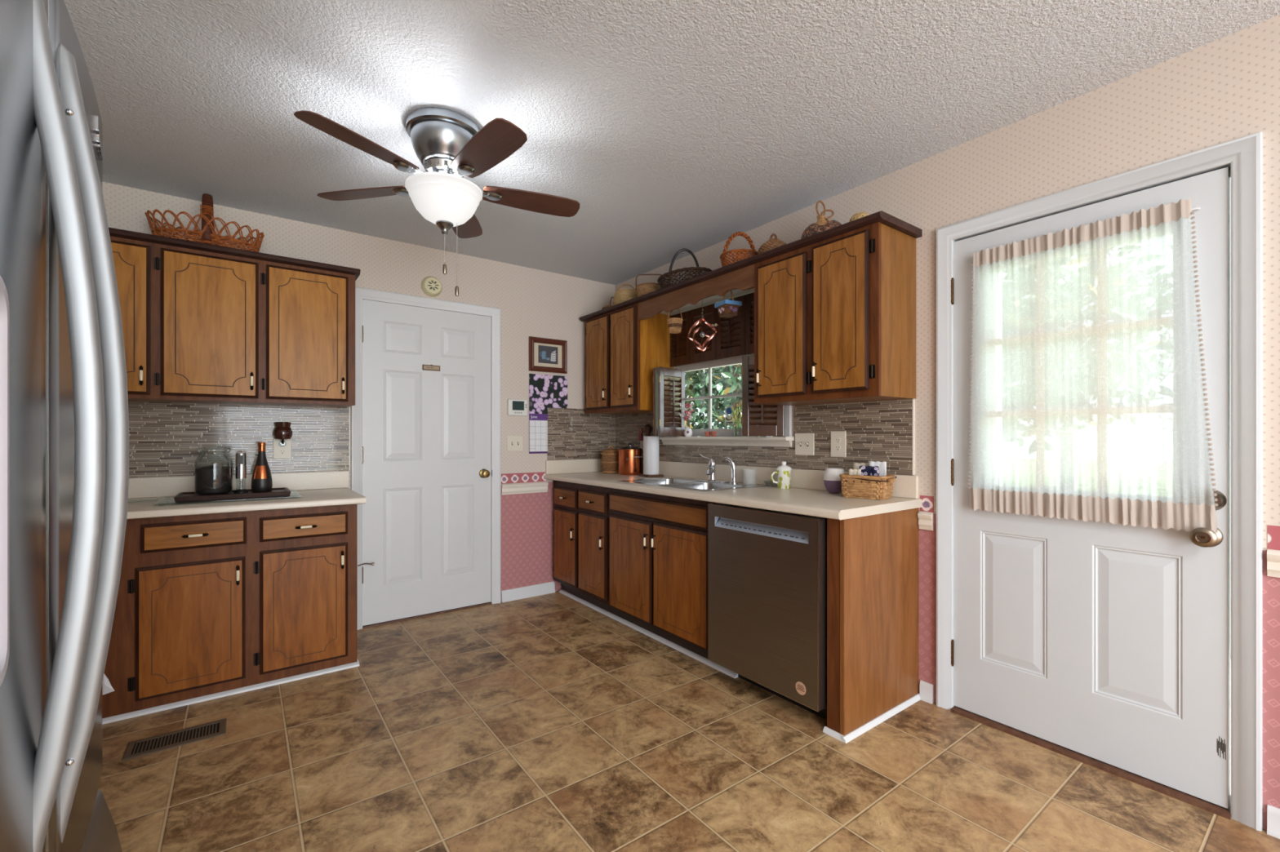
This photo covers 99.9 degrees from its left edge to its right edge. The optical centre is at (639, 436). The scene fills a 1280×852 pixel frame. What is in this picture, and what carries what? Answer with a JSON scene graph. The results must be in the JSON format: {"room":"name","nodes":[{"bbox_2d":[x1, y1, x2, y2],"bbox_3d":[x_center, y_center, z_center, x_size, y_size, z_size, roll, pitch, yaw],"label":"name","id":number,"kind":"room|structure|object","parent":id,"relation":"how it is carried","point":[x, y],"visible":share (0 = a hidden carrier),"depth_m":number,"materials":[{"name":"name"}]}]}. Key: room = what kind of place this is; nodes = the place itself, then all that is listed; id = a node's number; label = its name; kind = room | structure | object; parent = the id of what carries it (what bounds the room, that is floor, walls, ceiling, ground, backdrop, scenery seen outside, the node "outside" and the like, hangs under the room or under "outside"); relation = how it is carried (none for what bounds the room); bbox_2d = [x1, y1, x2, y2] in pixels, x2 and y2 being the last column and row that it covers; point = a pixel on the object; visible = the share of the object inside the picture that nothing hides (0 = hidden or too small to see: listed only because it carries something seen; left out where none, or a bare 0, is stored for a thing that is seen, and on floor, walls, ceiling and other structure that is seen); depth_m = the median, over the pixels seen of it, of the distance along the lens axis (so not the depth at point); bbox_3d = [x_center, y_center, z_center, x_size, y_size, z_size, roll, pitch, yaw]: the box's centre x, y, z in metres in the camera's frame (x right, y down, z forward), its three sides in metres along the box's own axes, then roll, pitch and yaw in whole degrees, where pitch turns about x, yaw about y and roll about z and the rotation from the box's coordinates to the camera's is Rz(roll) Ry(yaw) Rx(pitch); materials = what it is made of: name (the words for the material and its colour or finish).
{"room":"kitchen","nodes":[
{"label":"kitchen","id":0,"kind":"room"},
{"bbox_2d":[102,182,615,591],"bbox_3d":[-1.600,-0.035,3.503,3.620,2.447,0.120,0,0,-36],"label":"wall","id":1,"kind":"structure","parent":0,"point":[532,302],"depth_m":3.88,"materials":[{"name":"paint"}]},
{"bbox_2d":[108,227,360,407],"bbox_3d":[-2.285,-0.560,2.692,1.535,0.765,0.370,0,0,-36],"label":"upper cabinet","id":2,"kind":"object","parent":1,"relation":"attached to","point":[199,326],"depth_m":2.68,"materials":[{"name":"brown wood"}]},
{"bbox_2d":[145,193,264,252],"bbox_3d":[-2.203,-1.088,2.740,0.483,0.290,0.294,0,0,-36],"label":"basket","id":3,"kind":"object","parent":2,"relation":"on","point":[208,233],"visible":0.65,"depth_m":2.65,"materials":[{"name":"red wicker"}]},
{"bbox_2d":[128,401,350,477],"bbox_3d":[-2.393,0.013,2.837,1.533,0.384,0.009,0,0,-36],"label":"tiling","id":4,"kind":"structure","parent":1,"relation":"attached to","point":[165,438],"depth_m":2.94,"materials":[{"name":"tile"}]},
{"bbox_2d":[273,438,291,458],"bbox_3d":[-2.050,0.066,3.081,0.088,0.120,0.008,0,0,-36],"label":"outlet plate","id":5,"kind":"object","parent":4,"relation":"attached to","point":[279,452],"visible":0.93,"depth_m":3.08,"materials":[{"name":"beige plastic"}]},
{"bbox_2d":[273,422,292,446],"bbox_3d":[-2.020,-0.014,3.041,0.092,0.140,0.096,0,0,-36],"label":"wax warmer","id":6,"kind":"object","parent":5,"relation":"attached to","point":[282,431],"visible":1,"depth_m":3.01,"materials":[{"name":"brown ceramic"}]},
{"bbox_2d":[351,287,501,630],"bbox_3d":[-1.408,0.134,3.606,0.956,2.109,0.180,0,0,-36],"label":"door","id":7,"kind":"structure","parent":1,"relation":"in","point":[426,445],"depth_m":3.56,"materials":[{"name":"white paint"}]},
{"bbox_2d":[422,364,439,371],"bbox_3d":[-1.389,-0.461,3.581,0.114,0.039,0.008,0,0,-36],"label":"plaque","id":8,"kind":"object","parent":7,"relation":"attached to","point":[425,367],"visible":1,"depth_m":3.58,"materials":[{"name":"beige wood"}]},
{"bbox_2d":[421,276,441,297],"bbox_3d":[-1.378,-1.000,3.565,0.132,0.132,0.045,0,0,-36],"label":"smoke detector","id":9,"kind":"object","parent":1,"relation":"attached to","point":[431,286],"visible":1,"depth_m":3.55,"materials":[{"name":"plastic"}]},
{"bbox_2d":[427,280,438,290],"bbox_3d":[-1.365,-1.000,3.548,0.071,0.063,0.002,0,0,-36],"label":"grille","id":10,"kind":"object","parent":9,"relation":"attached to","point":[432,285],"depth_m":3.55,"materials":[{"name":"beige plastic"}]},
{"bbox_2d":[506,435,522,451],"bbox_3d":[-0.910,0.048,3.927,0.120,0.115,0.018,0,0,-36],"label":"switch plate","id":11,"kind":"object","parent":1,"relation":"attached to","point":[514,443],"visible":1,"depth_m":3.93,"materials":[{"name":"beige plastic"}]},
{"bbox_2d":[506,399,527,416],"bbox_3d":[-0.896,-0.214,3.931,0.150,0.119,0.026,0,0,-36],"label":"thermostat","id":12,"kind":"object","parent":1,"relation":"attached to","point":[514,406],"visible":1,"depth_m":3.92,"materials":[{"name":"white plastic"}]},
{"bbox_2d":[501,471,546,484],"bbox_3d":[-0.854,0.302,3.979,0.363,0.072,0.002,0,0,-36],"label":"wallpaper border","id":13,"kind":"object","parent":1,"relation":"attached to","point":[506,478],"visible":1,"depth_m":3.97,"materials":[{"name":"pink paper"}]},
{"bbox_2d":[501,481,548,495],"bbox_3d":[-0.847,0.378,3.970,0.363,0.080,0.024,0,0,-36],"label":"trim","id":14,"kind":"structure","parent":1,"relation":"attached to","point":[539,486],"depth_m":3.96,"materials":[{"name":"beige paint"}]},
{"bbox_2d":[501,581,555,602],"bbox_3d":[-0.824,1.148,3.989,0.423,0.080,0.022,0,0,-36],"label":"baseboard","id":15,"kind":"structure","parent":1,"relation":"attached to","point":[522,593],"depth_m":3.98,"materials":[{"name":"white paint"}]},
{"bbox_2d":[528,373,567,453],"bbox_3d":[-0.695,-0.173,4.094,0.323,0.597,0.005,0,0,-36],"label":"wall calendar","id":16,"kind":"object","parent":1,"relation":"attached to","point":[545,391],"visible":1,"depth_m":4.06,"materials":[{"name":"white paper"}]},
{"bbox_2d":[528,373,567,413],"bbox_3d":[-0.694,-0.323,4.093,0.321,0.297,0.001,0,0,-36],"label":"photo","id":17,"kind":"object","parent":16,"relation":"on","point":[545,391],"depth_m":4.08},
{"bbox_2d":[528,336,567,373],"bbox_3d":[-0.695,-0.619,4.083,0.316,0.254,0.021,0,0,-36],"label":"framed picture","id":18,"kind":"object","parent":1,"relation":"attached to","point":[545,355],"visible":1,"depth_m":4.08,"materials":[{"name":"brown wood"}]},
{"bbox_2d":[537,345,557,364],"bbox_3d":[-0.698,-0.624,4.088,0.164,0.132,0.001,0,0,-36],"label":"print","id":19,"kind":"object","parent":18,"relation":"attached to","point":[547,354],"depth_m":4.09,"materials":[{"name":"paper"}]},
{"bbox_2d":[546,408,614,460],"bbox_3d":[-0.453,-0.023,4.271,0.622,0.398,0.010,0,0,-36],"label":"tiling","id":20,"kind":"structure","parent":1,"relation":"attached to","point":[572,433],"depth_m":4.24,"materials":[{"name":"tile"}]},
{"bbox_2d":[63,0,1279,284],"bbox_3d":[0.349,-1.334,0.766,4.100,0.150,7.200,0,0,-36],"label":"ceiling","id":21,"kind":"structure","parent":0,"point":[672,126],"depth_m":1.94,"materials":[{"name":"white paint"}]},
{"bbox_2d":[293,106,579,296],"bbox_3d":[-0.767,-0.916,2.178,1.091,0.683,1.078,0,0,-36],"label":"ceiling fan","id":22,"kind":"object","parent":21,"relation":"hanging from","point":[450,146],"visible":1,"depth_m":2.09,"materials":[{"name":"brown wood"}]},
{"bbox_2d":[423,158,463,177],"bbox_3d":[-0.796,-1.081,2.192,0.159,0.037,0.158,0,0,-36],"label":"vent","id":23,"kind":"object","parent":22,"relation":"attached to","point":[430,165],"depth_m":2.13,"materials":[{"name":"silver metal"}]},
{"bbox_2d":[98,591,1279,851],"bbox_3d":[0.349,1.248,0.766,3.740,0.120,6.840,0,0,-36],"label":"floor","id":24,"kind":"structure","parent":0,"point":[549,722],"depth_m":1.93,"materials":[{"name":"tile"}]},
{"bbox_2d":[0,0,128,851],"bbox_3d":[-0.961,0.292,0.415,0.815,1.732,0.836,0,0,-36],"label":"refrigerator","id":25,"kind":"object","parent":24,"relation":"on","point":[64,414],"visible":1,"depth_m":0.59,"materials":[{"name":"silver metal"}]},
{"bbox_2d":[121,718,226,760],"bbox_3d":[-1.820,1.185,2.117,0.302,0.006,0.144,0,0,-36],"label":"floor vent","id":26,"kind":"object","parent":24,"relation":"in","point":[155,744],"visible":1,"depth_m":2.11,"materials":[{"name":"brown metal"}]},
{"bbox_2d":[102,504,359,724],"bbox_3d":[-2.224,0.768,2.573,1.492,0.840,0.630,0,0,-36],"label":"base cabinet","id":27,"kind":"object","parent":24,"relation":"on","point":[215,606],"visible":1,"depth_m":2.47,"materials":[{"name":"orange wood"}]},
{"bbox_2d":[102,673,114,694],"bbox_3d":[-2.224,1.022,2.227,0.072,0.097,0.013,0,0,-25],"label":"paper scrap","id":28,"kind":"object","parent":27,"relation":"attached to","point":[107,687],"visible":0.53,"depth_m":2.23,"materials":[{"name":"white paper"}]},
{"bbox_2d":[126,488,366,519],"bbox_3d":[-2.212,0.328,2.579,1.518,0.035,0.638,0,0,-36],"label":"countertop","id":29,"kind":"structure","parent":27,"relation":"on","point":[335,496],"depth_m":2.52,"materials":[{"name":"beige laminate"}]},
{"bbox_2d":[153,491,302,506],"bbox_3d":[-2.037,0.304,2.689,0.560,0.012,0.340,0,0,-36],"label":"board","id":30,"kind":"object","parent":29,"relation":"on","point":[163,501],"visible":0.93,"depth_m":2.59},
{"bbox_2d":[173,487,290,502],"bbox_3d":[-2.032,0.287,2.702,0.451,0.022,0.263,0,0,-36],"label":"serving tray","id":31,"kind":"object","parent":30,"relation":"on","point":[182,496],"visible":0.9,"depth_m":2.63,"materials":[{"name":"brown wood"}]},
{"bbox_2d":[194,446,232,495],"bbox_3d":[-2.118,0.165,2.672,0.150,0.234,0.150,0,0,-36],"label":"storage jar","id":32,"kind":"object","parent":31,"relation":"on","point":[208,480],"visible":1,"depth_m":2.63,"materials":[{"name":"clear glass"}]},
{"bbox_2d":[233,453,248,493],"bbox_3d":[-2.031,0.182,2.737,0.062,0.203,0.062,0,0,-36],"label":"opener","id":33,"kind":"object","parent":31,"relation":"on","point":[240,458],"visible":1,"depth_m":2.72,"materials":[{"name":"silver metal"}]},
{"bbox_2d":[251,442,272,492],"bbox_3d":[-1.967,0.155,2.796,0.091,0.257,0.091,0,0,-36],"label":"wine bottle","id":34,"kind":"object","parent":31,"relation":"on","point":[261,480],"visible":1,"depth_m":2.77,"materials":[{"name":"black glass"}]},
{"bbox_2d":[128,471,349,498],"bbox_3d":[-2.392,0.258,2.831,1.528,0.102,0.018,0,0,-36],"label":"backsplash","id":35,"kind":"structure","parent":29,"relation":"on","point":[161,486],"depth_m":2.98,"materials":[{"name":"beige laminate"}]},
{"bbox_2d":[553,480,608,605],"bbox_3d":[-0.214,0.705,3.938,0.630,0.766,0.770,0,0,-36],"label":"base cabinet","id":36,"kind":"object","parent":24,"relation":"on","point":[580,511],"visible":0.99,"depth_m":3.71,"materials":[{"name":"orange wood"}]},
{"bbox_2d":[544,471,921,519],"bbox_3d":[0.279,0.301,3.260,0.645,0.037,2.504,0,0,-36],"label":"countertop","id":37,"kind":"structure","parent":36,"relation":"on","point":[808,502],"depth_m":2.55,"materials":[{"name":"beige laminate"}]},
{"bbox_2d":[545,458,608,474],"bbox_3d":[-0.457,0.230,4.261,0.637,0.104,0.020,0,0,-36],"label":"backsplash","id":38,"kind":"structure","parent":37,"relation":"on","point":[565,466],"depth_m":4.20,"materials":[{"name":"beige laminate"}]},
{"bbox_2d":[600,445,618,473],"bbox_3d":[-0.229,0.175,4.188,0.157,0.215,0.157,0,0,42],"label":"lidded basket","id":39,"kind":"object","parent":37,"relation":"on","point":[611,466],"visible":0.84,"depth_m":4.13,"materials":[{"name":"brown wood"}]},
{"bbox_2d":[617,442,643,475],"bbox_3d":[-0.074,0.161,4.054,0.232,0.243,0.190,0,0,12],"label":"stock pot","id":40,"kind":"object","parent":37,"relation":"on","point":[629,458],"visible":0.98,"depth_m":3.98,"materials":[{"name":"orange metal"}]},
{"bbox_2d":[644,424,651,436],"bbox_3d":[0.059,0.094,4.030,0.060,0.377,0.060,0,0,-36],"label":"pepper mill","id":41,"kind":"object","parent":37,"relation":"on","point":[647,428],"visible":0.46,"depth_m":4.01,"materials":[{"name":"brown wood"}]},
{"bbox_2d":[639,435,663,477],"bbox_3d":[0.083,0.134,3.841,0.124,0.297,0.166,0,0,-26],"label":"paper towel holder","id":42,"kind":"object","parent":37,"relation":"on","point":[651,444],"visible":0.91,"depth_m":3.79,"materials":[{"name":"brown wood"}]},
{"bbox_2d":[617,477,768,504],"bbox_3d":[0.296,0.361,3.254,0.507,0.164,0.797,0,0,-36],"label":"sink","id":43,"kind":"object","parent":37,"relation":"in","point":[691,484],"visible":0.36,"depth_m":3.27,"materials":[{"name":"silver metal"}]},
{"bbox_2d":[723,455,737,483],"bbox_3d":[0.548,0.197,3.256,0.089,0.166,0.047,0,0,27],"label":"faucet","id":44,"kind":"object","parent":43,"relation":"on","point":[730,460],"visible":1,"depth_m":3.24,"materials":[{"name":"silver metal"}]},
{"bbox_2d":[695,453,729,483],"bbox_3d":[0.410,0.194,3.345,0.182,0.172,0.260,0,0,-36],"label":"faucet","id":45,"kind":"object","parent":37,"relation":"on","point":[711,469],"visible":1,"depth_m":3.36,"materials":[{"name":"silver metal"}]},
{"bbox_2d":[641,460,918,498],"bbox_3d":[0.532,0.230,3.444,0.019,0.104,2.470,0,0,-36],"label":"backsplash","id":46,"kind":"structure","parent":37,"relation":"on","point":[904,486],"depth_m":3.17,"materials":[{"name":"beige laminate"}]},
{"bbox_2d":[770,461,791,488],"bbox_3d":[0.785,0.209,2.955,0.098,0.148,0.085,0,0,-36],"label":"mug","id":47,"kind":"object","parent":37,"relation":"on","point":[784,472],"visible":1,"depth_m":2.93,"materials":[{"name":"white ceramic"}]},
{"bbox_2d":[823,467,844,493],"bbox_3d":[0.977,0.221,2.700,0.104,0.124,0.104,0,0,-36],"label":"jar candle","id":48,"kind":"object","parent":37,"relation":"on","point":[832,480],"visible":0.88,"depth_m":2.66,"materials":[{"name":"purple ceramic"}]},
{"bbox_2d":[839,473,897,500],"bbox_3d":[1.068,0.229,2.509,0.234,0.108,0.179,0,0,40],"label":"basket","id":49,"kind":"object","parent":37,"relation":"on","point":[882,488],"visible":0.98,"depth_m":2.44,"materials":[{"name":"brown wicker"}]},
{"bbox_2d":[848,468,861,484],"bbox_3d":[1.005,0.202,2.513,0.056,0.106,0.018,0,0,35],"label":"packet","id":50,"kind":"object","parent":49,"relation":"in","point":[851,472],"visible":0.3,"depth_m":2.51,"materials":[{"name":"white paper"}]},
{"bbox_2d":[853,462,868,469],"bbox_3d":[1.054,0.189,2.555,0.083,0.132,0.020,0,0,35],"label":"packet","id":51,"kind":"object","parent":49,"relation":"in","point":[855,465],"visible":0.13,"depth_m":2.57,"materials":[{"name":"beige paper"}]},
{"bbox_2d":[858,465,879,483],"bbox_3d":[1.056,0.194,2.476,0.088,0.122,0.020,0,0,40],"label":"packet","id":52,"kind":"object","parent":49,"relation":"in","point":[865,470],"visible":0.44,"depth_m":2.47,"materials":[{"name":"blue paper"}]},
{"bbox_2d":[868,461,886,475],"bbox_3d":[1.099,0.184,2.492,0.016,0.142,0.083,0,0,-43],"label":"packet","id":53,"kind":"object","parent":49,"relation":"in","point":[882,465],"visible":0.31,"depth_m":2.48,"materials":[{"name":"white paper"}]},
{"bbox_2d":[561,583,707,658],"bbox_3d":[-0.081,1.139,3.437,0.015,0.099,1.734,0,0,-36],"label":"toe kick","id":54,"kind":"object","parent":24,"relation":"on","point":[674,639],"visible":0.36,"depth_m":3.31,"materials":[{"name":"black wood"}]},
{"bbox_2d":[558,589,737,678],"bbox_3d":[-0.069,1.179,3.386,0.024,0.018,1.830,0,0,-36],"label":"trim","id":55,"kind":"structure","parent":54,"relation":"attached to","point":[681,649],"depth_m":3.15,"materials":[{"name":"white paint"}]},
{"bbox_2d":[608,488,717,650],"bbox_3d":[0.301,0.705,3.242,0.630,0.766,0.960,0,0,-36],"label":"base cabinet","id":56,"kind":"object","parent":24,"relation":"on","point":[658,544],"visible":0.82,"depth_m":3.01,"materials":[{"name":"orange wood"}]},
{"bbox_2d":[707,503,826,719],"bbox_3d":[0.772,0.759,2.588,0.613,0.856,0.635,0,0,-36],"label":"dishwasher","id":57,"kind":"object","parent":24,"relation":"on","point":[767,569],"visible":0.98,"depth_m":2.35,"materials":[{"name":"grey metal"}]},
{"bbox_2d":[822,507,919,743],"bbox_3d":[1.010,0.755,2.303,0.605,0.866,0.103,0,0,-36],"label":"cabinet end panel","id":58,"kind":"object","parent":24,"relation":"on","point":[873,560],"visible":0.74,"depth_m":2.21,"materials":[{"name":"brown wood"}]},
{"bbox_2d":[615,14,1279,830],"bbox_3d":[1.804,-0.035,1.842,0.120,2.447,6.600,0,0,-36],"label":"wall","id":59,"kind":"structure","parent":0,"point":[1226,89],"depth_m":1.94,"materials":[{"name":"paint"}]},
{"bbox_2d":[585,303,674,414],"bbox_3d":[-0.114,-0.547,4.022,0.368,0.726,0.703,0,0,-36],"label":"upper cabinet","id":60,"kind":"object","parent":59,"relation":"attached to","point":[623,350],"visible":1,"depth_m":3.80,"materials":[{"name":"brown wood"}]},
{"bbox_2d":[613,284,637,305],"bbox_3d":[-0.102,-1.044,4.033,0.203,0.204,0.201,0,0,21],"label":"basket","id":61,"kind":"object","parent":60,"relation":"on","point":[627,295],"visible":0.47,"depth_m":3.96,"materials":[{"name":"wicker"}]},
{"bbox_2d":[635,274,665,297],"bbox_3d":[0.074,-1.047,3.796,0.211,0.207,0.211,0,0,27],"label":"basket","id":62,"kind":"object","parent":60,"relation":"on","point":[640,291],"visible":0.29,"depth_m":3.71,"materials":[{"name":"brown wicker"}]},
{"bbox_2d":[666,308,683,333],"bbox_3d":[0.226,-0.769,3.464,0.104,0.194,0.104,0,0,-36],"label":"hanging basket","id":63,"kind":"object","parent":60,"relation":"hanging from","point":[673,322],"visible":0.98,"depth_m":3.43,"materials":[{"name":"brown"}]},
{"bbox_2d":[657,248,712,288],"bbox_3d":[0.289,-1.085,3.488,0.291,0.276,0.433,0,0,-39],"label":"basket","id":64,"kind":"object","parent":60,"relation":"on","point":[663,283],"visible":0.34,"depth_m":3.38,"materials":[{"name":"black wicker"}]},
{"bbox_2d":[638,264,754,319],"bbox_3d":[0.303,-0.850,3.250,0.020,0.120,1.033,0,0,-36],"label":"valance","id":65,"kind":"object","parent":60,"relation":"attached to","point":[743,279],"visible":0.98,"depth_m":3.18,"materials":[{"name":"brown wood"}]},
{"bbox_2d":[688,299,717,351],"bbox_3d":[0.379,-0.692,3.257,0.146,0.348,0.146,0,0,-12],"label":"spinner","id":66,"kind":"object","parent":60,"relation":"hanging from","point":[703,334],"visible":0.98,"depth_m":3.25,"materials":[{"name":"orange metal"}]},
{"bbox_2d":[660,288,754,315],"bbox_3d":[0.424,-0.877,3.340,0.278,0.020,1.033,0,0,-36],"label":"soffit panel","id":67,"kind":"object","parent":60,"relation":"attached to","point":[736,293],"visible":0.29,"depth_m":3.42,"materials":[{"name":"brown paint"}]},
{"bbox_2d":[714,290,742,318],"bbox_3d":[0.506,-0.779,3.085,0.112,0.174,0.112,0,0,-24],"label":"hanging basket","id":68,"kind":"object","parent":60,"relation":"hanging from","point":[727,311],"visible":0.94,"depth_m":3.05,"materials":[{"name":"brown wicker"}]},
{"bbox_2d":[720,231,758,266],"bbox_3d":[0.576,-1.067,3.116,0.225,0.248,0.225,0,0,35],"label":"basket","id":69,"kind":"object","parent":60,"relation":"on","point":[747,254],"visible":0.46,"depth_m":3.05,"materials":[{"name":"brown wicker"}]},
{"bbox_2d":[579,211,922,321],"bbox_3d":[0.404,-0.927,3.334,0.358,0.032,2.475,0,0,-36],"label":"trim","id":70,"kind":"structure","parent":60,"relation":"on","point":[882,217],"depth_m":2.65,"materials":[{"name":"brown wood"}]},
{"bbox_2d":[757,233,786,254],"bbox_3d":[0.725,-1.023,2.915,0.168,0.161,0.168,0,0,-39],"label":"lidded basket","id":71,"kind":"object","parent":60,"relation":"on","point":[775,242],"visible":0.39,"depth_m":2.86,"materials":[{"name":"beige wicker"}]},
{"bbox_2d":[800,200,841,239],"bbox_3d":[0.909,-1.059,2.666,0.229,0.231,0.132,0,0,27],"label":"basket","id":72,"kind":"object","parent":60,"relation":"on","point":[821,225],"visible":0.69,"depth_m":2.64,"materials":[{"name":"brown wicker"}]},
{"bbox_2d":[848,212,869,222],"bbox_3d":[1.029,-0.996,2.512,0.107,0.104,0.107,0,0,-36],"label":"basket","id":73,"kind":"object","parent":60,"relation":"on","point":[860,215],"visible":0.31,"depth_m":2.48,"materials":[{"name":"wicker"}]},
{"bbox_2d":[670,310,690,367],"bbox_3d":[0.269,-0.679,3.761,0.031,0.365,0.249,0,0,-36],"label":"louvered shutter","id":74,"kind":"object","parent":59,"relation":"attached to","point":[680,344],"visible":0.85,"depth_m":3.73,"materials":[{"name":"brown wood"}]},
{"bbox_2d":[690,302,716,364],"bbox_3d":[0.413,-0.679,3.555,0.044,0.365,0.245,0,0,-36],"label":"louvered shutter","id":75,"kind":"object","parent":59,"relation":"attached to","point":[709,312],"visible":0.8,"depth_m":3.55,"materials":[{"name":"brown wood"}]},
{"bbox_2d":[658,354,794,447],"bbox_3d":[0.531,-0.451,3.493,0.200,1.018,1.180,0,0,-36],"label":"window","id":76,"kind":"structure","parent":59,"relation":"in","point":[724,437],"depth_m":3.51,"materials":[{"name":"white paint"}]},
{"bbox_2d":[652,368,667,436],"bbox_3d":[0.145,-0.235,3.742,0.031,0.462,0.263,0,0,24],"label":"louvered shutter","id":77,"kind":"object","parent":76,"relation":"attached to","point":[655,379],"visible":0.44,"depth_m":3.62,"materials":[{"name":"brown wood"}]},
{"bbox_2d":[657,366,684,436],"bbox_3d":[0.218,-0.235,3.652,0.252,0.462,0.031,0,0,-43],"label":"louvered shutter","id":78,"kind":"object","parent":76,"relation":"attached to","point":[673,378],"visible":0.99,"depth_m":3.64,"materials":[{"name":"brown wood"}]},
{"bbox_2d":[684,426,692,436],"bbox_3d":[0.328,-0.035,3.658,0.058,0.066,0.058,0,0,-36],"label":"bud vase","id":79,"kind":"object","parent":76,"relation":"on","point":[687,432],"visible":1,"depth_m":3.64,"materials":[{"name":"white ceramic"}]},
{"bbox_2d":[679,402,693,428],"bbox_3d":[0.318,-0.137,3.642,0.100,0.190,0.098,0,0,9],"label":"bouquet","id":80,"kind":"object","parent":79,"relation":"in","point":[687,414],"visible":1,"depth_m":3.63,"materials":[{"name":"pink plant"}]},
{"bbox_2d":[731,400,742,436],"bbox_3d":[0.600,-0.113,3.315,0.074,0.222,0.063,0,0,-36],"label":"bamboo plant","id":81,"kind":"object","parent":76,"relation":"on","point":[740,406],"visible":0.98,"depth_m":3.31,"materials":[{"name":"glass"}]},
{"bbox_2d":[741,355,783,436],"bbox_3d":[0.697,-0.235,3.065,0.238,0.462,0.031,0,0,22],"label":"louvered shutter","id":82,"kind":"object","parent":76,"relation":"attached to","point":[753,424],"visible":0.7,"depth_m":3.08,"materials":[{"name":"brown wood"}]},
{"bbox_2d":[714,294,745,359],"bbox_3d":[0.561,-0.679,3.355,0.044,0.365,0.245,0,0,-36],"label":"louvered shutter","id":83,"kind":"object","parent":59,"relation":"attached to","point":[731,336],"visible":0.78,"depth_m":3.35,"materials":[{"name":"brown wood"}]},
{"bbox_2d":[745,292,754,355],"bbox_3d":[0.715,-0.679,3.158,0.031,0.365,0.245,0,0,-36],"label":"louvered shutter","id":84,"kind":"object","parent":59,"relation":"attached to","point":[749,298],"visible":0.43,"depth_m":3.23,"materials":[{"name":"brown wood"}]},
{"bbox_2d":[614,399,914,475],"bbox_3d":[0.525,-0.023,3.463,0.009,0.398,2.470,0,0,-36],"label":"tiling","id":85,"kind":"structure","parent":59,"relation":"attached to","point":[881,431],"depth_m":2.82,"materials":[{"name":"tile"}]},
{"bbox_2d":[795,433,813,455],"bbox_3d":[0.896,0.040,2.941,0.018,0.120,0.123,0,0,-36],"label":"switch plate","id":86,"kind":"object","parent":85,"relation":"attached to","point":[804,442],"visible":1,"depth_m":2.94,"materials":[{"name":"beige plastic"}]},
{"bbox_2d":[831,431,845,457],"bbox_3d":[1.024,0.037,2.777,0.008,0.134,0.088,0,0,-36],"label":"outlet plate","id":87,"kind":"object","parent":85,"relation":"attached to","point":[837,438],"visible":1,"depth_m":2.77,"materials":[{"name":"beige plastic"}]},
{"bbox_2d":[754,222,915,405],"bbox_3d":[0.914,-0.542,2.631,0.368,0.736,0.688,0,0,-36],"label":"upper cabinet","id":88,"kind":"object","parent":59,"relation":"attached to","point":[835,317],"visible":1,"depth_m":2.44,"materials":[{"name":"brown wood"}]},
{"bbox_2d":[917,511,933,530],"bbox_3d":[1.286,0.378,2.421,0.024,0.080,0.060,0,0,-36],"label":"trim","id":89,"kind":"structure","parent":59,"relation":"attached to","point":[926,519],"depth_m":2.42,"materials":[{"name":"beige paint"}]},
{"bbox_2d":[919,680,933,703],"bbox_3d":[1.288,1.148,2.420,0.022,0.080,0.056,0,0,-36],"label":"baseboard","id":90,"kind":"structure","parent":59,"relation":"attached to","point":[926,690],"depth_m":2.42,"materials":[{"name":"white paint"}]},
{"bbox_2d":[920,495,933,512],"bbox_3d":[1.296,0.302,2.428,0.002,0.072,0.060,0,0,-36],"label":"wallpaper border","id":91,"kind":"object","parent":59,"relation":"attached to","point":[927,502],"visible":1,"depth_m":2.42,"materials":[{"name":"pink paper"}]},
{"bbox_2d":[936,131,1262,831],"bbox_3d":[1.628,0.134,2.026,0.181,2.109,0.947,0,0,-36],"label":"door","id":92,"kind":"structure","parent":59,"relation":"in","point":[1133,654],"depth_m":1.86,"materials":[{"name":"white paint"}]},
{"bbox_2d":[968,197,1217,533],"bbox_3d":[1.603,-0.233,1.978,0.038,1.080,0.722,0,0,-36],"label":"lace curtain","id":93,"kind":"object","parent":92,"relation":"hanging from","point":[1088,399],"visible":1,"depth_m":1.92,"materials":[{"name":"white fabric"}]},
{"bbox_2d":[1266,804,1279,839],"bbox_3d":[2.797,1.148,0.381,0.022,0.080,3.070,0,0,-36],"label":"baseboard","id":94,"kind":"structure","parent":59,"relation":"attached to","point":[1273,812],"depth_m":1.60,"materials":[{"name":"white paint"}]},
{"bbox_2d":[1266,549,1279,577],"bbox_3d":[2.796,0.378,0.380,0.024,0.080,3.070,0,0,-36],"label":"trim","id":95,"kind":"structure","parent":59,"relation":"attached to","point":[1273,556],"depth_m":1.60,"materials":[{"name":"beige paint"}]},
{"bbox_2d":[1267,524,1279,550],"bbox_3d":[2.805,0.302,0.387,0.002,0.072,3.070,0,0,-36],"label":"wallpaper border","id":96,"kind":"object","parent":59,"relation":"attached to","point":[1273,531],"visible":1,"depth_m":1.61,"materials":[{"name":"pink paper"}]},
{"label":"outside","id":97,"kind":"structure","parent":0,"visible":0},
{"bbox_3d":[15.923,1.488,16.387,39.880,0.100,60.000,0,0,-36],"label":"lawn","id":98,"kind":"structure","parent":97,"visible":0},
{"bbox_2d":[686,364,767,429],"bbox_3d":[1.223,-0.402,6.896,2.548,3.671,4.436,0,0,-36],"label":"magnolia tree","id":99,"kind":"object","parent":98,"relation":"on","point":[728,383],"visible":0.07,"depth_m":6.14,"materials":[{"name":"green plant"}]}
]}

